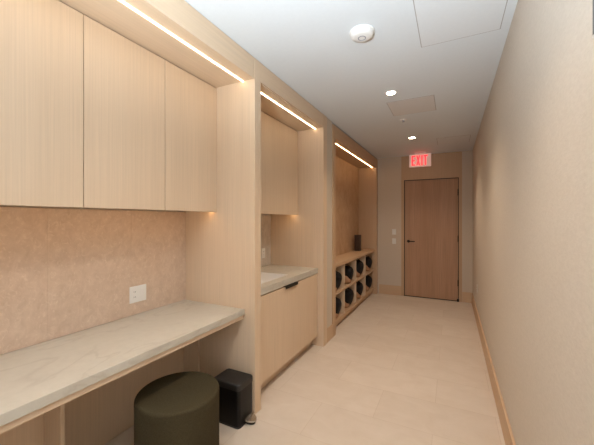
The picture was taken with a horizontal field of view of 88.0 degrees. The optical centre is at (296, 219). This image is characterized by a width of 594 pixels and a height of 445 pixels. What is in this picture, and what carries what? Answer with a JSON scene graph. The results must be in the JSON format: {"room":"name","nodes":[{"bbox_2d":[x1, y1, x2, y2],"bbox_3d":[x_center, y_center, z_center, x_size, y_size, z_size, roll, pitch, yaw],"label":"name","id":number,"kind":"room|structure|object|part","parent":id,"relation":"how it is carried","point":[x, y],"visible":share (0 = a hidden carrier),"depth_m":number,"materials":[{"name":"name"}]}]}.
{"room":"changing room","nodes":[
{"label":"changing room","id":0,"kind":"room"},
{"bbox_2d":[0,118,331,327],"bbox_3d":[-0.728,0.124,2.565,0.994,2.650,8.628,0,0,27],"label":"wall","id":1,"kind":"structure","parent":0,"point":[329,123],"depth_m":3.67,"materials":[{"name":"beige paint"}]},
{"bbox_2d":[0,207,185,354],"bbox_3d":[-1.509,0.305,1.471,0.018,0.734,2.511,0,0,27],"label":"backsplash","id":2,"kind":"structure","parent":1,"relation":"attached to","point":[63,272],"depth_m":1.84,"materials":[{"name":"stone"}]},
{"bbox_2d":[129,284,145,303],"bbox_3d":[-1.131,0.528,2.190,0.010,0.116,0.130,0,0,27],"label":"wall outlet","id":3,"kind":"object","parent":2,"relation":"attached to","point":[136,293],"visible":1,"depth_m":2.18,"materials":[{"name":"white plastic"}]},
{"bbox_2d":[133,289,136,299],"bbox_3d":[-1.142,0.528,2.163,0.002,0.068,0.033,0,0,27],"label":"receptacle","id":4,"kind":"object","parent":3,"relation":"attached to","point":[134,290],"depth_m":2.17,"materials":[{"name":"grey plastic"}]},
{"bbox_2d":[0,0,216,211],"bbox_3d":[-1.350,-0.552,1.391,0.338,0.983,2.511,0,0,27],"label":"upper cabinet","id":5,"kind":"object","parent":1,"relation":"attached to","point":[91,117],"visible":1,"depth_m":1.59,"materials":[{"name":"brown wood"}]},
{"bbox_3d":[-1.199,-0.549,1.337,0.020,0.977,0.490,0,0,27],"label":"door","id":6,"kind":"part","parent":5,"relation":"part of","materials":[{"name":"brown wood"}]},
{"bbox_3d":[-0.977,-0.549,1.779,0.020,0.977,0.490,0,0,27],"label":"door","id":7,"kind":"part","parent":5,"relation":"part of","materials":[{"name":"brown wood"}]},
{"bbox_3d":[-0.754,-0.549,2.221,0.020,0.977,0.490,0,0,27],"label":"door","id":8,"kind":"part","parent":5,"relation":"part of","materials":[{"name":"brown wood"}]},
{"bbox_2d":[261,215,270,266],"bbox_3d":[-0.619,0.249,3.240,0.018,0.610,1.282,0,0,27],"label":"backsplash","id":9,"kind":"structure","parent":1,"relation":"attached to","point":[265,219],"depth_m":3.72,"materials":[{"name":"beige stone"}]},
{"bbox_2d":[262,248,264,257],"bbox_3d":[-0.398,0.399,3.648,0.008,0.116,0.072,0,0,27],"label":"wall outlet","id":10,"kind":"object","parent":9,"relation":"attached to","point":[263,249],"visible":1,"depth_m":3.64,"materials":[{"name":"white plastic"}]},
{"bbox_2d":[261,111,297,214],"bbox_3d":[-0.444,-0.549,3.152,0.374,0.989,1.282,0,0,27],"label":"upper cabinet","id":11,"kind":"object","parent":1,"relation":"attached to","point":[279,142],"visible":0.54,"depth_m":3.23,"materials":[{"name":"brown wood"}]},
{"bbox_2d":[327,324,332,342],"bbox_3d":[0.391,1.366,3.686,0.012,0.165,0.203,0,0,27],"label":"baseboard","id":12,"kind":"structure","parent":1,"relation":"attached to","point":[330,328],"depth_m":3.68,"materials":[{"name":"brown wood"}]},
{"bbox_2d":[104,293,504,444],"bbox_3d":[0.068,1.499,2.165,2.775,0.100,8.628,0,0,27],"label":"floor","id":13,"kind":"structure","parent":0,"point":[397,369],"depth_m":2.67,"materials":[{"name":"tile"}]},
{"bbox_2d":[0,300,244,444],"bbox_3d":[-1.237,1.061,1.334,0.627,0.775,2.511,0,0,27],"label":"desk","id":14,"kind":"object","parent":13,"relation":"on","point":[82,387],"visible":0.84,"depth_m":1.68,"materials":[{"name":"stone"}]},
{"bbox_3d":[-1.509,1.098,1.471,0.018,0.702,2.511,0,0,27],"label":"panel","id":15,"kind":"part","parent":14,"relation":"part of","materials":[{"name":"beige stone"}]},
{"bbox_2d":[58,0,260,413],"bbox_3d":[-1.197,0.125,1.316,0.718,2.647,2.674,0,0,27],"label":"surround","id":16,"kind":"object","parent":13,"relation":"on","point":[223,246],"visible":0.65,"depth_m":2.32,"materials":[{"name":"brown wood"}]},
{"bbox_3d":[-0.615,0.125,2.473,0.718,2.647,0.082,0,0,27],"label":"panel","id":17,"kind":"part","parent":16,"relation":"part of","materials":[{"name":"brown wood"}]},
{"bbox_2d":[134,371,218,444],"bbox_3d":[-0.690,1.217,1.792,0.461,0.455,0.461,0,0,27],"label":"stool","id":18,"kind":"object","parent":13,"relation":"on","point":[181,408],"visible":1,"depth_m":1.66,"materials":[{"name":"green fabric"}]},
{"bbox_2d":[214,368,255,428],"bbox_3d":[-0.437,1.297,2.231,0.309,0.304,0.181,0,0,27],"label":"pedal bin","id":19,"kind":"object","parent":13,"relation":"on","point":[235,387],"visible":0.89,"depth_m":2.17,"materials":[{"name":"black metal"}]},
{"bbox_3d":[-0.467,1.167,2.246,0.243,0.044,0.181,0,0,27],"label":"lid","id":20,"kind":"part","parent":19,"relation":"part of","materials":[{"name":"black plastic"}]},
{"bbox_2d":[261,274,316,388],"bbox_3d":[-0.324,1.031,3.091,0.642,0.835,1.282,0,0,27],"label":"base cabinet","id":21,"kind":"object","parent":13,"relation":"on","point":[288,312],"visible":0.5,"depth_m":2.85,"materials":[{"name":"brown wood"}]},
{"bbox_2d":[261,264,317,294],"bbox_3d":[-0.330,0.610,3.095,0.629,0.108,1.282,0,0,27],"label":"countertop","id":22,"kind":"structure","parent":21,"relation":"on","point":[273,277],"depth_m":3.19,"materials":[{"name":"stone"}]},
{"bbox_2d":[261,272,287,283],"bbox_3d":[-0.368,0.610,2.974,0.388,0.108,0.500,0,0,27],"label":"sink basin","id":23,"kind":"object","parent":22,"relation":"in","point":[266,277],"depth_m":3.19,"materials":[{"name":"beige stone"}]},
{"bbox_3d":[-0.061,0.629,2.942,0.038,0.024,0.250,0,0,27],"label":"handle","id":24,"kind":"part","parent":21,"relation":"part of","materials":[{"name":"black metal"}]},
{"bbox_2d":[261,64,326,346],"bbox_3d":[-0.284,0.125,3.131,0.718,2.647,1.391,0,0,27],"label":"surround","id":25,"kind":"object","parent":13,"relation":"on","point":[300,240],"visible":0.55,"depth_m":3.54,"materials":[{"name":"brown wood"}]},
{"bbox_2d":[332,122,377,336],"bbox_3d":[0.847,0.124,5.001,0.378,2.649,2.552,0,0,27],"label":"surround","id":26,"kind":"object","parent":13,"relation":"on","point":[354,169],"visible":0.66,"depth_m":5.54,"materials":[{"name":"brown wood"}]},
{"bbox_3d":[0.296,0.136,3.906,0.378,2.625,0.100,0,0,27],"label":"panel","id":27,"kind":"part","parent":26,"relation":"part of","materials":[{"name":"brown wood"}]},
{"bbox_3d":[0.689,-0.212,5.084,0.020,1.622,2.358,0,0,27],"label":"panel","id":28,"kind":"part","parent":26,"relation":"part of","materials":[{"name":"beige wood"}]},
{"bbox_3d":[1.400,0.136,6.099,0.378,2.625,0.094,0,0,27],"label":"panel","id":29,"kind":"part","parent":26,"relation":"part of","materials":[{"name":"brown wood"}]},
{"bbox_2d":[336,249,374,325],"bbox_3d":[0.833,1.016,5.012,0.338,0.866,2.356,0,0,27],"label":"cubby unit","id":30,"kind":"object","parent":13,"relation":"on","point":[349,258],"visible":0.42,"depth_m":4.87,"materials":[{"name":"brown wood"}]},
{"bbox_2d":[336,271,341,289],"bbox_3d":[0.475,0.829,4.224,0.232,0.295,0.298,0,0,33],"label":"bag","id":31,"kind":"object","parent":30,"relation":"on","point":[338,274],"visible":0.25,"depth_m":4.17,"materials":[{"name":"black fabric"}]},
{"bbox_2d":[336,297,341,317],"bbox_3d":[0.488,1.198,4.239,0.232,0.278,0.298,0,0,21],"label":"bag","id":32,"kind":"object","parent":30,"relation":"on","point":[338,301],"visible":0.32,"depth_m":4.16,"materials":[{"name":"black fabric"}]},
{"bbox_2d":[345,287,353,307],"bbox_3d":[0.734,1.184,4.738,0.232,0.307,0.298,0,0,35],"label":"bag","id":33,"kind":"object","parent":30,"relation":"on","point":[349,294],"visible":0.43,"depth_m":4.65,"materials":[{"name":"black fabric"}]},
{"bbox_2d":[345,264,353,283],"bbox_3d":[0.756,0.838,4.770,0.232,0.278,0.298,0,0,19],"label":"bag","id":34,"kind":"object","parent":30,"relation":"on","point":[349,271],"visible":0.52,"depth_m":4.66,"materials":[{"name":"black fabric"}]},
{"bbox_2d":[336,269,373,294],"bbox_3d":[0.836,0.982,5.010,0.306,0.022,2.356,0,0,27],"label":"shelf","id":35,"kind":"object","parent":30,"relation":"attached to","point":[342,288],"depth_m":4.82,"materials":[{"name":"brown wood"}]},
{"bbox_2d":[336,287,373,322],"bbox_3d":[0.836,1.347,5.010,0.306,0.033,2.356,0,0,27],"label":"shelf","id":36,"kind":"object","parent":30,"relation":"attached to","point":[341,314],"depth_m":4.76,"materials":[{"name":"brown wood"}]},
{"bbox_2d":[354,235,360,250],"bbox_3d":[1.131,0.433,5.719,0.104,0.299,0.105,0,0,27],"label":"storage box","id":37,"kind":"object","parent":30,"relation":"on","point":[357,238],"visible":1,"depth_m":5.68,"materials":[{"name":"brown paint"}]},
{"bbox_2d":[356,281,362,298],"bbox_3d":[1.013,1.194,5.284,0.232,0.286,0.298,0,0,23],"label":"bag","id":38,"kind":"object","parent":30,"relation":"on","point":[359,286],"visible":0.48,"depth_m":5.17,"materials":[{"name":"black fabric"}]},
{"bbox_2d":[356,259,363,276],"bbox_3d":[1.011,0.824,5.286,0.232,0.307,0.298,0,0,31],"label":"bag","id":39,"kind":"object","parent":30,"relation":"on","point":[359,264],"visible":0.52,"depth_m":5.18,"materials":[{"name":"black fabric"}]},
{"bbox_2d":[366,275,371,290],"bbox_3d":[1.303,1.189,5.866,0.232,0.295,0.298,0,0,30],"label":"bag","id":40,"kind":"object","parent":30,"relation":"on","point":[368,278],"visible":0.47,"depth_m":5.76,"materials":[{"name":"black fabric"}]},
{"bbox_2d":[366,256,371,270],"bbox_3d":[1.313,0.834,5.882,0.232,0.286,0.298,0,0,24],"label":"bag","id":41,"kind":"object","parent":30,"relation":"on","point":[368,259],"visible":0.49,"depth_m":5.77,"materials":[{"name":"black fabric"}]},
{"bbox_2d":[185,0,517,158],"bbox_3d":[0.068,-1.251,2.165,2.775,0.100,8.628,0,0,27],"label":"ceiling","id":42,"kind":"structure","parent":0,"point":[308,45],"depth_m":2.37,"materials":[{"name":"paint"}]},
{"bbox_2d":[349,24,374,42],"bbox_3d":[0.416,-1.181,1.968,0.160,0.041,0.160,0,0,27],"label":"smoke detector","id":43,"kind":"object","parent":42,"relation":"attached to","point":[362,33],"visible":1,"depth_m":1.93,"materials":[{"name":"white plastic"}]},
{"bbox_2d":[385,90,396,94],"bbox_3d":[0.889,-1.198,2.905,0.108,0.008,0.108,0,0,27],"label":"recessed light","id":44,"kind":"object","parent":42,"relation":"in","point":[390,92],"visible":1,"depth_m":2.89,"materials":[{"name":"white"}]},
{"bbox_2d":[387,95,435,115],"bbox_3d":[1.222,-1.200,3.264,0.450,0.002,0.460,0,0,27],"label":"access panel","id":45,"kind":"object","parent":42,"relation":"attached to","point":[426,103],"visible":1,"depth_m":3.23,"materials":[{"name":"grey paint"}]},
{"bbox_2d":[409,152,430,167],"bbox_3d":[2.211,-1.075,5.526,0.367,0.252,0.060,0,0,27],"label":"exit sign","id":46,"kind":"object","parent":42,"relation":"hanging from","point":[422,159],"visible":1,"depth_m":5.51,"materials":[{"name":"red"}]},
{"bbox_2d":[413,0,507,47],"bbox_3d":[0.929,-1.200,1.752,0.465,0.002,0.645,0,0,27],"label":"access panel","id":47,"kind":"object","parent":42,"relation":"attached to","point":[438,21],"visible":1,"depth_m":1.83,"materials":[{"name":"grey paint"}]},
{"bbox_2d":[377,150,472,292],"bbox_3d":[2.042,0.124,5.944,2.345,2.650,0.200,0,0,27],"label":"wall","id":48,"kind":"structure","parent":0,"point":[389,169],"depth_m":5.91,"materials":[{"name":"beige paint"}]},
{"bbox_2d":[379,284,471,302],"bbox_3d":[2.329,1.359,5.681,1.597,0.180,0.012,0,0,27],"label":"baseboard","id":49,"kind":"structure","parent":48,"relation":"attached to","point":[383,289],"depth_m":5.89,"materials":[{"name":"brown wood"}]},
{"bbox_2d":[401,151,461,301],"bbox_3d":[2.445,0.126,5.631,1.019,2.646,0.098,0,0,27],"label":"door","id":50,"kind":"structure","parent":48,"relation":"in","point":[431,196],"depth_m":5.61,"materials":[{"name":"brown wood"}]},
{"bbox_2d":[473,0,593,444],"bbox_3d":[1.240,0.124,1.575,0.150,2.650,8.628,0,0,27],"label":"wall","id":51,"kind":"structure","parent":0,"point":[533,149],"depth_m":1.24,"materials":[{"name":"beige paint"}]},
{"bbox_2d":[472,293,515,444],"bbox_3d":[1.163,1.360,1.607,0.016,0.178,8.316,0,0,27],"label":"baseboard","id":52,"kind":"structure","parent":51,"relation":"attached to","point":[508,436],"depth_m":2.42,"materials":[{"name":"brown wood"}]},
{"bbox_2d":[593,0,593,38],"bbox_3d":[0.722,-0.510,0.719,0.007,0.106,0.134,0,0,27],"label":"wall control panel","id":53,"kind":"object","parent":51,"relation":"attached to","point":[593,0],"visible":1,"depth_m":0.77,"materials":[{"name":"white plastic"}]}
]}

